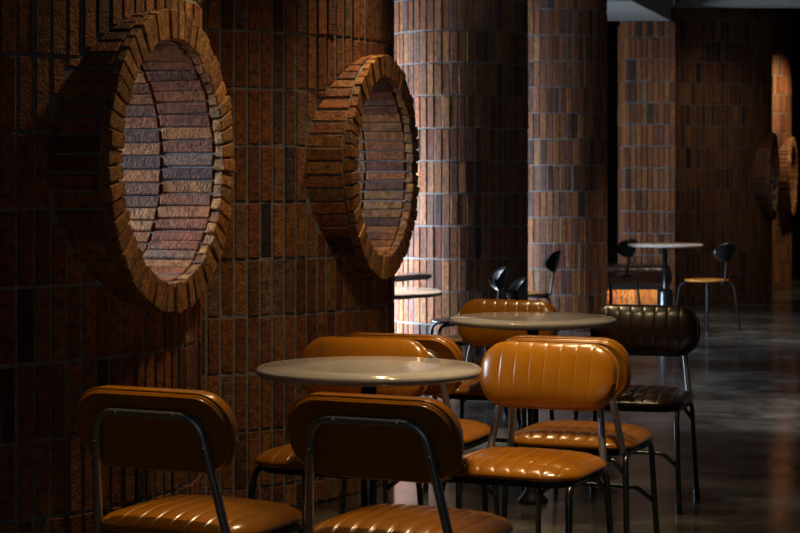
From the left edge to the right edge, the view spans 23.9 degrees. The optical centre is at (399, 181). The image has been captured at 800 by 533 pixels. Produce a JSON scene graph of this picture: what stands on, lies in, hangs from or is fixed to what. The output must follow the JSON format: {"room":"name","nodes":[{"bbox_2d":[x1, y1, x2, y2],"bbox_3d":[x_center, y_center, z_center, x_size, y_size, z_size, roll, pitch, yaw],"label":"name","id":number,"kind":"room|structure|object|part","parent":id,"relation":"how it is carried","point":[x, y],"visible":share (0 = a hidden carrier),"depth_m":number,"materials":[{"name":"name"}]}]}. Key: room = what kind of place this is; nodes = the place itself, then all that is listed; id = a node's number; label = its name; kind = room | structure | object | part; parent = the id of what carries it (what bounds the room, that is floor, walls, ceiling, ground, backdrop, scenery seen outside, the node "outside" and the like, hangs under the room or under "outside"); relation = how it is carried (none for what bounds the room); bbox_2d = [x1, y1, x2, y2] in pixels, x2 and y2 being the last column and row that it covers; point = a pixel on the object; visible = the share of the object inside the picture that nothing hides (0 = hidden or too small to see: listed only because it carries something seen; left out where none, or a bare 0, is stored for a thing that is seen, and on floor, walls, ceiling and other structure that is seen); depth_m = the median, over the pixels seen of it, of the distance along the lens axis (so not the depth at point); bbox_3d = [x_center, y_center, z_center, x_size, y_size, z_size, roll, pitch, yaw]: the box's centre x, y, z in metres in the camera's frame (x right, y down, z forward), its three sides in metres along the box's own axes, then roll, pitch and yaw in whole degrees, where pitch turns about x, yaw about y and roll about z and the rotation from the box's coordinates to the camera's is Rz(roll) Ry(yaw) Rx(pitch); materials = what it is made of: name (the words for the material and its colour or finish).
{"room":"restaurant","nodes":[
{"label":"restaurant","id":0,"kind":"room"},
{"bbox_2d":[0,0,394,532],"bbox_3d":[-1.128,-0.405,7.391,1.543,3.450,4.438,0,0,18],"label":"wall","id":1,"kind":"structure","parent":0,"point":[64,335],"depth_m":6.36,"materials":[{"name":"brick"}]},
{"bbox_2d":[47,8,234,313],"bbox_3d":[-1.031,-0.067,6.122,0.682,0.972,0.972,0,0,17],"label":"window","id":2,"kind":"structure","parent":1,"relation":"in","point":[140,165],"depth_m":6.17,"materials":[{"name":"brick"}]},
{"bbox_2d":[306,54,418,278],"bbox_3d":[-0.374,-0.066,8.243,0.682,0.972,0.974,0,0,17],"label":"window","id":3,"kind":"structure","parent":1,"relation":"in","point":[362,145],"depth_m":8.08,"materials":[{"name":"brick"}]},
{"bbox_2d":[291,274,799,532],"bbox_3d":[0.600,1.370,12.000,11.600,0.100,30.000,0,0,0],"label":"floor","id":4,"kind":"structure","parent":0,"point":[745,385],"depth_m":9.43,"materials":[{"name":"concrete"}]},
{"bbox_2d":[76,385,303,532],"bbox_3d":[-0.533,0.920,4.957,0.471,0.800,0.507,0,0,26],"label":"upholstered chair","id":5,"kind":"object","parent":4,"relation":"on","point":[164,429],"visible":1,"depth_m":4.79,"materials":[{"name":"leather"}]},
{"bbox_3d":[-0.615,0.625,4.789,0.462,0.209,0.109,0,0,26],"label":"backrest","id":6,"kind":"part","parent":5,"relation":"part of","materials":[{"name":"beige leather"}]},
{"bbox_3d":[-0.608,0.751,4.803,0.416,0.365,0.162,0,0,26],"label":"frame","id":7,"kind":"part","parent":5,"relation":"part of","materials":[{"name":"metal"}]},
{"bbox_3d":[-0.522,0.872,4.980,0.460,0.060,0.428,0,0,26],"label":"seat","id":8,"kind":"part","parent":5,"relation":"part of","materials":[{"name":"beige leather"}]},
{"bbox_3d":[-0.287,1.107,4.991,0.033,0.404,0.227,0,0,31],"label":"leg","id":9,"kind":"part","parent":5,"relation":"part of","materials":[{"name":"black metal"}]},
{"bbox_2d":[249,336,429,525],"bbox_3d":[-0.195,0.920,6.119,0.471,0.800,0.507,0,0,23],"label":"upholstered chair","id":10,"kind":"object","parent":4,"relation":"on","point":[282,459],"visible":0.29,"depth_m":6.22,"materials":[{"name":"leather"}]},
{"bbox_3d":[-0.439,1.107,6.072,0.033,0.404,0.227,0,0,28],"label":"leg","id":11,"kind":"part","parent":10,"relation":"part of","materials":[{"name":"black metal"}]},
{"bbox_3d":[-0.205,0.872,6.095,0.460,0.060,0.428,0,0,23],"label":"seat","id":12,"kind":"part","parent":10,"relation":"part of","materials":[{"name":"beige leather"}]},
{"bbox_3d":[-0.349,1.107,6.284,0.034,0.404,0.237,0,0,18],"label":"leg","id":13,"kind":"part","parent":10,"relation":"part of","materials":[{"name":"black metal"}]},
{"bbox_3d":[-0.122,0.625,6.290,0.462,0.209,0.109,0,0,23],"label":"backrest","id":14,"kind":"part","parent":10,"relation":"part of","materials":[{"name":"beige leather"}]},
{"bbox_3d":[0.031,1.107,6.123,0.033,0.404,0.237,0,0,28],"label":"leg","id":15,"kind":"part","parent":10,"relation":"part of","materials":[{"name":"black metal"}]},
{"bbox_2d":[256,356,481,507],"bbox_3d":[-0.094,0.939,5.720,0.685,0.762,0.685,0,0,-23],"label":"pedestal table","id":16,"kind":"object","parent":4,"relation":"on","point":[368,373],"visible":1,"depth_m":5.59,"materials":[{"name":"stone"}]},
{"bbox_2d":[287,392,512,532],"bbox_3d":[0.019,0.920,4.806,0.471,0.800,0.507,0,0,25],"label":"upholstered chair","id":17,"kind":"object","parent":4,"relation":"on","point":[349,435],"visible":1,"depth_m":4.63,"materials":[{"name":"brown leather"}]},
{"bbox_3d":[-0.060,0.625,4.638,0.462,0.209,0.109,0,0,25],"label":"backrest","id":18,"kind":"part","parent":17,"relation":"part of","materials":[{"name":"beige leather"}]},
{"bbox_3d":[-0.053,0.751,4.652,0.416,0.365,0.162,0,0,25],"label":"frame","id":19,"kind":"part","parent":17,"relation":"part of","materials":[{"name":"metal"}]},
{"bbox_3d":[0.030,0.872,4.830,0.460,0.060,0.428,0,0,25],"label":"seat","id":20,"kind":"part","parent":17,"relation":"part of","materials":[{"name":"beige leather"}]},
{"bbox_2d":[395,272,431,281],"bbox_3d":[-0.149,0.939,11.460,0.685,0.762,0.685,0,0,-17],"label":"pedestal table","id":21,"kind":"object","parent":4,"relation":"on","point":[399,276],"visible":0.23,"depth_m":11.27,"materials":[{"name":"black plastic"}]},
{"bbox_2d":[394,287,441,299],"bbox_3d":[-0.124,0.939,9.760,0.685,0.762,0.685,0,0,2],"label":"pedestal table","id":22,"kind":"object","parent":4,"relation":"on","point":[401,293],"visible":0.26,"depth_m":9.59,"materials":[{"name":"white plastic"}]},
{"bbox_2d":[339,332,499,515],"bbox_3d":[0.066,0.920,6.676,0.471,0.800,0.507,0,0,21],"label":"upholstered chair","id":23,"kind":"object","parent":4,"relation":"on","point":[475,433],"visible":0.25,"depth_m":6.46,"materials":[{"name":"leather"}]},
{"bbox_3d":[-0.160,1.107,6.664,0.033,0.404,0.237,0,0,26],"label":"leg","id":24,"kind":"part","parent":23,"relation":"part of","materials":[{"name":"black metal"}]},
{"bbox_3d":[-0.077,1.107,6.879,0.034,0.404,0.227,0,0,16],"label":"leg","id":25,"kind":"part","parent":23,"relation":"part of","materials":[{"name":"black metal"}]},
{"bbox_3d":[-0.001,0.625,6.502,0.462,0.209,0.109,0,0,21],"label":"backrest","id":26,"kind":"part","parent":23,"relation":"part of","materials":[{"name":"orange leather"}]},
{"bbox_3d":[0.004,0.751,6.516,0.416,0.365,0.162,0,0,21],"label":"frame","id":27,"kind":"part","parent":23,"relation":"part of","materials":[{"name":"metal"}]},
{"bbox_3d":[0.226,1.107,6.516,0.034,0.404,0.237,0,0,16],"label":"leg","id":28,"kind":"part","parent":23,"relation":"part of","materials":[{"name":"black metal"}]},
{"bbox_3d":[0.075,0.872,6.700,0.460,0.060,0.428,0,0,21],"label":"seat","id":29,"kind":"part","parent":23,"relation":"part of","materials":[{"name":"orange leather"}]},
{"bbox_3d":[0.308,1.107,6.731,0.033,0.404,0.227,0,0,26],"label":"leg","id":30,"kind":"part","parent":23,"relation":"part of","materials":[{"name":"black metal"}]},
{"bbox_2d":[393,0,528,366],"bbox_3d":[0.435,-0.188,13.700,0.993,3.016,0.992,0,0,19],"label":"brick column","id":31,"kind":"structure","parent":4,"relation":"on","point":[464,63],"depth_m":13.26,"materials":[{"name":"brown brick"}]},
{"bbox_2d":[429,266,507,396],"bbox_3d":[0.421,0.925,11.774,0.509,0.795,0.436,0,0,-6],"label":"cafe chair","id":32,"kind":"object","parent":4,"relation":"on","point":[497,281],"visible":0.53,"depth_m":11.73,"materials":[{"name":"black paint"}]},
{"bbox_3d":[0.241,1.093,11.887,0.229,0.437,0.021,0,0,39],"label":"leg","id":33,"kind":"part","parent":32,"relation":"part of","materials":[{"name":"black plastic"}]},
{"bbox_3d":[0.385,0.867,11.770,0.392,0.021,0.392,0,0,-6],"label":"seat","id":34,"kind":"part","parent":32,"relation":"part of","materials":[{"name":"black paint"}]},
{"bbox_3d":[0.268,1.093,11.626,0.021,0.437,0.229,0,0,39],"label":"leg","id":35,"kind":"part","parent":32,"relation":"part of","materials":[{"name":"black plastic"}]},
{"bbox_3d":[0.620,0.612,11.794,0.109,0.170,0.250,0,0,-6],"label":"backrest","id":36,"kind":"part","parent":32,"relation":"part of","materials":[{"name":"black paint"}]},
{"bbox_2d":[436,277,527,424],"bbox_3d":[0.456,0.925,10.454,0.509,0.795,0.436,0,0,-7],"label":"cafe chair","id":37,"kind":"object","parent":4,"relation":"on","point":[517,290],"visible":0.34,"depth_m":10.42,"materials":[{"name":"black plastic"}]},
{"bbox_3d":[0.420,0.867,10.450,0.392,0.021,0.392,0,0,-7],"label":"seat","id":38,"kind":"part","parent":37,"relation":"part of","materials":[{"name":"beige wood"}]},
{"bbox_3d":[0.306,1.093,10.304,0.021,0.437,0.229,0,0,38],"label":"leg","id":39,"kind":"part","parent":37,"relation":"part of","materials":[{"name":"black metal"}]},
{"bbox_3d":[0.655,0.612,10.479,0.109,0.170,0.250,0,0,-7],"label":"backrest","id":40,"kind":"part","parent":37,"relation":"part of","materials":[{"name":"black paint"}]},
{"bbox_3d":[0.566,1.093,10.336,0.229,0.437,0.021,0,0,38],"label":"leg","id":41,"kind":"part","parent":37,"relation":"part of","materials":[{"name":"black plastic"}]},
{"bbox_2d":[423,299,558,493],"bbox_3d":[0.405,0.920,8.179,0.471,0.800,0.507,0,0,22],"label":"upholstered chair","id":42,"kind":"object","parent":4,"relation":"on","point":[474,337],"visible":0.39,"depth_m":8.32,"materials":[{"name":"leather"}]},
{"bbox_3d":[0.248,1.107,8.341,0.034,0.404,0.237,0,0,17],"label":"leg","id":43,"kind":"part","parent":42,"relation":"part of","materials":[{"name":"black metal"}]},
{"bbox_3d":[0.395,0.872,8.155,0.460,0.060,0.428,0,0,22],"label":"seat","id":44,"kind":"part","parent":42,"relation":"part of","materials":[{"name":"orange leather"}]},
{"bbox_3d":[0.469,0.751,8.338,0.416,0.365,0.162,0,0,22],"label":"frame","id":45,"kind":"part","parent":42,"relation":"part of","materials":[{"name":"metal"}]},
{"bbox_3d":[0.474,0.625,8.352,0.462,0.209,0.109,0,0,22],"label":"backrest","id":46,"kind":"part","parent":42,"relation":"part of","materials":[{"name":"orange leather"}]},
{"bbox_3d":[0.544,1.107,7.973,0.034,0.404,0.227,0,0,17],"label":"leg","id":47,"kind":"part","parent":42,"relation":"part of","materials":[{"name":"black metal"}]},
{"bbox_3d":[0.631,1.107,8.187,0.033,0.404,0.237,0,0,27],"label":"leg","id":48,"kind":"part","parent":42,"relation":"part of","materials":[{"name":"black metal"}]},
{"bbox_2d":[442,341,618,532],"bbox_3d":[0.401,0.920,5.934,0.471,0.800,0.507,0,0,24],"label":"upholstered chair","id":49,"kind":"object","parent":4,"relation":"on","point":[515,374],"visible":0.95,"depth_m":6.01,"materials":[{"name":"leather"}]},
{"bbox_3d":[0.155,1.107,5.891,0.033,0.404,0.227,0,0,29],"label":"leg","id":50,"kind":"part","parent":49,"relation":"part of","materials":[{"name":"black metal"}]},
{"bbox_3d":[0.249,1.107,6.101,0.034,0.404,0.237,0,0,19],"label":"leg","id":51,"kind":"part","parent":49,"relation":"part of","materials":[{"name":"black metal"}]},
{"bbox_3d":[0.390,0.872,5.910,0.460,0.060,0.428,0,0,24],"label":"seat","id":52,"kind":"part","parent":49,"relation":"part of","materials":[{"name":"orange leather"}]},
{"bbox_3d":[0.470,0.751,6.090,0.416,0.365,0.162,0,0,24],"label":"frame","id":53,"kind":"part","parent":49,"relation":"part of","materials":[{"name":"metal"}]},
{"bbox_3d":[0.476,0.625,6.104,0.462,0.209,0.109,0,0,24],"label":"backrest","id":54,"kind":"part","parent":49,"relation":"part of","materials":[{"name":"orange leather"}]},
{"bbox_3d":[0.533,1.107,5.723,0.034,0.404,0.227,0,0,19],"label":"leg","id":55,"kind":"part","parent":49,"relation":"part of","materials":[{"name":"black metal"}]},
{"bbox_3d":[0.627,1.107,5.934,0.033,0.404,0.237,0,0,29],"label":"leg","id":56,"kind":"part","parent":49,"relation":"part of","materials":[{"name":"black metal"}]},
{"bbox_2d":[450,312,615,504],"bbox_3d":[0.548,0.939,7.790,0.685,0.762,0.685,0,0,-24],"label":"pedestal table","id":57,"kind":"object","parent":4,"relation":"on","point":[531,322],"visible":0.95,"depth_m":7.67,"materials":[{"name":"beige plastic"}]},
{"bbox_3d":[0.548,0.597,7.790,0.410,0.022,0.410,0,0,-24],"label":"mounting plate","id":58,"kind":"part","parent":57,"relation":"part of","materials":[{"name":"black plastic"}]},
{"bbox_2d":[528,251,560,303],"bbox_3d":[0.990,0.925,14.589,0.509,0.795,0.436,0,0,18],"label":"cafe chair","id":59,"kind":"object","parent":4,"relation":"on","point":[551,263],"visible":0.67,"depth_m":14.47,"materials":[{"name":"black plastic"}]},
{"bbox_3d":[0.955,0.867,14.600,0.392,0.021,0.392,0,0,18],"label":"seat","id":60,"kind":"part","parent":59,"relation":"part of","materials":[{"name":"beige wood"}]},
{"bbox_3d":[1.117,0.748,14.548,0.180,0.299,0.020,0,0,18],"label":"post","id":61,"kind":"part","parent":59,"relation":"part of","materials":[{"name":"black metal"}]},
{"bbox_3d":[1.180,0.612,14.527,0.109,0.170,0.250,0,0,18],"label":"backrest","id":62,"kind":"part","parent":59,"relation":"part of","materials":[{"name":"black paint"}]},
{"bbox_2d":[527,0,607,331],"bbox_3d":[1.377,-0.188,17.099,0.999,3.016,0.998,0,0,3],"label":"brick column","id":63,"kind":"structure","parent":4,"relation":"on","point":[568,94],"depth_m":16.64,"materials":[{"name":"brown brick"}]},
{"bbox_2d":[501,335,659,532],"bbox_3d":[0.623,0.920,6.566,0.471,0.800,0.507,0,0,21],"label":"upholstered chair","id":64,"kind":"object","parent":4,"relation":"on","point":[624,440],"visible":0.6,"depth_m":6.42,"materials":[{"name":"leather"}]},
{"bbox_3d":[0.397,1.107,6.554,0.033,0.404,0.237,0,0,26],"label":"leg","id":65,"kind":"part","parent":64,"relation":"part of","materials":[{"name":"black metal"}]},
{"bbox_3d":[0.479,1.107,6.769,0.034,0.404,0.227,0,0,16],"label":"leg","id":66,"kind":"part","parent":64,"relation":"part of","materials":[{"name":"black metal"}]},
{"bbox_3d":[0.561,0.751,6.406,0.416,0.365,0.162,0,0,21],"label":"frame","id":67,"kind":"part","parent":64,"relation":"part of","materials":[{"name":"metal"}]},
{"bbox_3d":[0.556,0.625,6.392,0.462,0.209,0.109,0,0,21],"label":"backrest","id":68,"kind":"part","parent":64,"relation":"part of","materials":[{"name":"orange leather"}]},
{"bbox_3d":[0.632,0.872,6.590,0.460,0.060,0.428,0,0,21],"label":"seat","id":69,"kind":"part","parent":64,"relation":"part of","materials":[{"name":"orange leather"}]},
{"bbox_3d":[0.783,1.107,6.406,0.034,0.404,0.237,0,0,16],"label":"leg","id":70,"kind":"part","parent":64,"relation":"part of","materials":[{"name":"black metal"}]},
{"bbox_3d":[0.865,1.107,6.621,0.033,0.404,0.227,0,0,26],"label":"leg","id":71,"kind":"part","parent":64,"relation":"part of","materials":[{"name":"black metal"}]},
{"bbox_2d":[607,239,640,304],"bbox_3d":[1.997,0.925,17.651,0.436,0.795,0.509,0,0,-37],"label":"cafe chair","id":72,"kind":"object","parent":4,"relation":"on","point":[622,248],"visible":0.77,"depth_m":17.48,"materials":[{"name":"black plastic"}]},
{"bbox_3d":[1.949,1.093,17.497,0.021,0.437,0.229,0,0,8],"label":"leg","id":73,"kind":"part","parent":72,"relation":"part of","materials":[{"name":"black plastic"}]},
{"bbox_3d":[2.001,1.093,17.863,0.021,0.437,0.229,0,0,8],"label":"leg","id":74,"kind":"part","parent":72,"relation":"part of","materials":[{"name":"black plastic"}]},
{"bbox_3d":[1.975,0.867,17.680,0.392,0.021,0.392,0,0,-37],"label":"seat","id":75,"kind":"part","parent":72,"relation":"part of","materials":[{"name":"black paint"}]},
{"bbox_3d":[2.077,0.748,17.544,0.020,0.299,0.180,0,0,-37],"label":"post","id":76,"kind":"part","parent":72,"relation":"part of","materials":[{"name":"black plastic"}]},
{"bbox_3d":[2.117,0.612,17.491,0.250,0.170,0.109,0,0,-37],"label":"backrest","id":77,"kind":"part","parent":72,"relation":"part of","materials":[{"name":"black paint"}]},
{"bbox_3d":[2.159,1.093,17.654,0.229,0.437,0.021,0,0,8],"label":"leg","id":78,"kind":"part","parent":72,"relation":"part of","materials":[{"name":"black plastic"}]},
{"bbox_2d":[572,304,699,513],"bbox_3d":[0.973,0.920,7.805,0.471,0.800,0.507,0,0,18],"label":"upholstered chair","id":79,"kind":"object","parent":4,"relation":"on","point":[643,330],"visible":0.7,"depth_m":7.91,"materials":[{"name":"brown leather"}]},
{"bbox_3d":[0.734,1.107,7.737,0.033,0.404,0.227,0,0,23],"label":"leg","id":80,"kind":"part","parent":79,"relation":"part of","materials":[{"name":"black metal"}]},
{"bbox_3d":[0.805,1.107,7.956,0.034,0.404,0.237,0,0,13],"label":"leg","id":81,"kind":"part","parent":79,"relation":"part of","materials":[{"name":"black metal"}]},
{"bbox_3d":[1.031,0.625,7.982,0.462,0.209,0.109,0,0,18],"label":"backrest","id":82,"kind":"part","parent":79,"relation":"part of","materials":[{"name":"brown leather"}]},
{"bbox_3d":[0.965,0.872,7.780,0.460,0.060,0.428,0,0,18],"label":"seat","id":83,"kind":"part","parent":79,"relation":"part of","materials":[{"name":"brown leather"}]},
{"bbox_3d":[1.127,1.107,7.609,0.034,0.404,0.227,0,0,13],"label":"leg","id":84,"kind":"part","parent":79,"relation":"part of","materials":[{"name":"black metal"}]},
{"bbox_3d":[1.026,0.751,7.967,0.416,0.365,0.162,0,0,18],"label":"frame","id":85,"kind":"part","parent":79,"relation":"part of","materials":[{"name":"metal"}]},
{"bbox_3d":[1.198,1.107,7.828,0.033,0.404,0.237,0,0,23],"label":"leg","id":86,"kind":"part","parent":79,"relation":"part of","materials":[{"name":"black metal"}]},
{"bbox_2d":[606,263,671,304],"bbox_3d":[2.020,1.068,18.850,1.320,0.504,0.600,0,0,0],"label":"bench","id":87,"kind":"object","parent":4,"relation":"on","point":[648,276],"visible":0.41,"depth_m":18.57,"materials":[{"name":"brown leather"}]},
{"bbox_3d":[2.020,1.034,18.582,1.280,0.048,0.025,0,0,0],"label":"rail","id":88,"kind":"part","parent":87,"relation":"part of","materials":[{"name":"black metal"}]},
{"bbox_2d":[607,263,671,285],"bbox_3d":[2.020,0.920,18.850,1.320,0.209,0.600,0,0,0],"label":"cushion","id":89,"kind":"object","parent":87,"relation":"on","point":[646,274],"depth_m":18.56,"materials":[{"name":"brown leather"}]},
{"bbox_2d":[618,21,675,304],"bbox_3d":[2.637,-0.188,20.225,0.545,3.016,0.660,0,0,0],"label":"brick pier","id":90,"kind":"object","parent":4,"relation":"on","point":[646,49],"visible":0.77,"depth_m":19.90,"materials":[{"name":"brown brick"}]},
{"bbox_2d":[627,242,702,304],"bbox_3d":[2.400,0.939,17.100,0.685,0.762,0.685,0,0,0],"label":"pedestal table","id":91,"kind":"object","parent":4,"relation":"on","point":[664,295],"visible":0.82,"depth_m":17.04,"materials":[{"name":"stone"}]},
{"bbox_3d":[2.400,0.597,17.100,0.410,0.022,0.410,0,0,0],"label":"mounting plate","id":92,"kind":"part","parent":91,"relation":"part of","materials":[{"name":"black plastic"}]},
{"bbox_2d":[676,243,741,333],"bbox_3d":[2.727,0.925,16.621,0.436,0.795,0.509,0,0,-37],"label":"cafe chair","id":93,"kind":"object","parent":4,"relation":"on","point":[724,252],"visible":0.98,"depth_m":16.46,"materials":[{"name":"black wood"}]},
{"bbox_3d":[2.522,1.093,16.676,0.229,0.437,0.021,0,0,8],"label":"leg","id":94,"kind":"part","parent":93,"relation":"part of","materials":[{"name":"black plastic"}]},
{"bbox_3d":[2.731,1.093,16.834,0.021,0.437,0.229,0,0,8],"label":"leg","id":95,"kind":"part","parent":93,"relation":"part of","materials":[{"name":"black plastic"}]},
{"bbox_3d":[2.705,0.867,16.650,0.392,0.021,0.392,0,0,-37],"label":"seat","id":96,"kind":"part","parent":93,"relation":"part of","materials":[{"name":"beige wood"}]},
{"bbox_3d":[2.679,1.093,16.466,0.021,0.437,0.229,0,0,8],"label":"leg","id":97,"kind":"part","parent":93,"relation":"part of","materials":[{"name":"black plastic"}]},
{"bbox_3d":[2.807,0.748,16.514,0.020,0.299,0.180,0,0,-37],"label":"post","id":98,"kind":"part","parent":93,"relation":"part of","materials":[{"name":"black plastic"}]},
{"bbox_3d":[2.847,0.612,16.461,0.250,0.170,0.109,0,0,-37],"label":"backrest","id":99,"kind":"part","parent":93,"relation":"part of","materials":[{"name":"black paint"}]},
{"bbox_3d":[2.889,1.093,16.624,0.229,0.437,0.021,0,0,8],"label":"leg","id":100,"kind":"part","parent":93,"relation":"part of","materials":[{"name":"black plastic"}]},
{"bbox_2d":[606,33,799,273],"bbox_3d":[0.600,-0.405,27.075,11.600,3.450,0.150,0,0,0],"label":"wall","id":101,"kind":"structure","parent":0,"point":[612,38],"depth_m":27.00,"materials":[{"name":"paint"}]},
{"bbox_2d":[607,8,799,32],"bbox_3d":[0.600,-2.180,12.000,11.600,0.100,30.000,0,0,0],"label":"ceiling","id":102,"kind":"structure","parent":0,"point":[612,27],"depth_m":25.55,"materials":[{"name":"paint"}]},
{"bbox_2d":[606,0,670,20],"bbox_3d":[0.528,-1.912,14.408,1.194,0.432,11.870,0,0,17],"label":"beam","id":103,"kind":"structure","parent":102,"relation":"attached to","point":[617,10],"depth_m":19.01,"materials":[{"name":"grey paint"}]},
{"bbox_2d":[674,0,799,7],"bbox_3d":[4.660,-1.999,20.140,3.440,0.258,0.320,0,0,0],"label":"beam","id":104,"kind":"structure","parent":102,"relation":"attached to","point":[677,3],"depth_m":19.98,"materials":[{"name":"grey paint"}]},
{"bbox_2d":[620,0,791,303],"bbox_3d":[3.770,-0.405,22.454,1.542,3.450,4.437,0,0,18],"label":"wall","id":105,"kind":"structure","parent":0,"point":[723,56],"depth_m":20.51,"materials":[{"name":"brick"}]},
{"bbox_2d":[752,132,779,219],"bbox_3d":[3.867,-0.066,21.188,0.682,0.974,0.973,0,0,17],"label":"window","id":106,"kind":"structure","parent":105,"relation":"in","point":[765,168],"depth_m":20.74,"materials":[{"name":"brick"}]},
{"bbox_2d":[778,137,797,215],"bbox_3d":[4.524,-0.066,23.307,0.681,0.974,0.974,0,0,17],"label":"window","id":107,"kind":"structure","parent":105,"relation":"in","point":[788,166],"depth_m":22.89,"materials":[{"name":"brick"}]}
]}

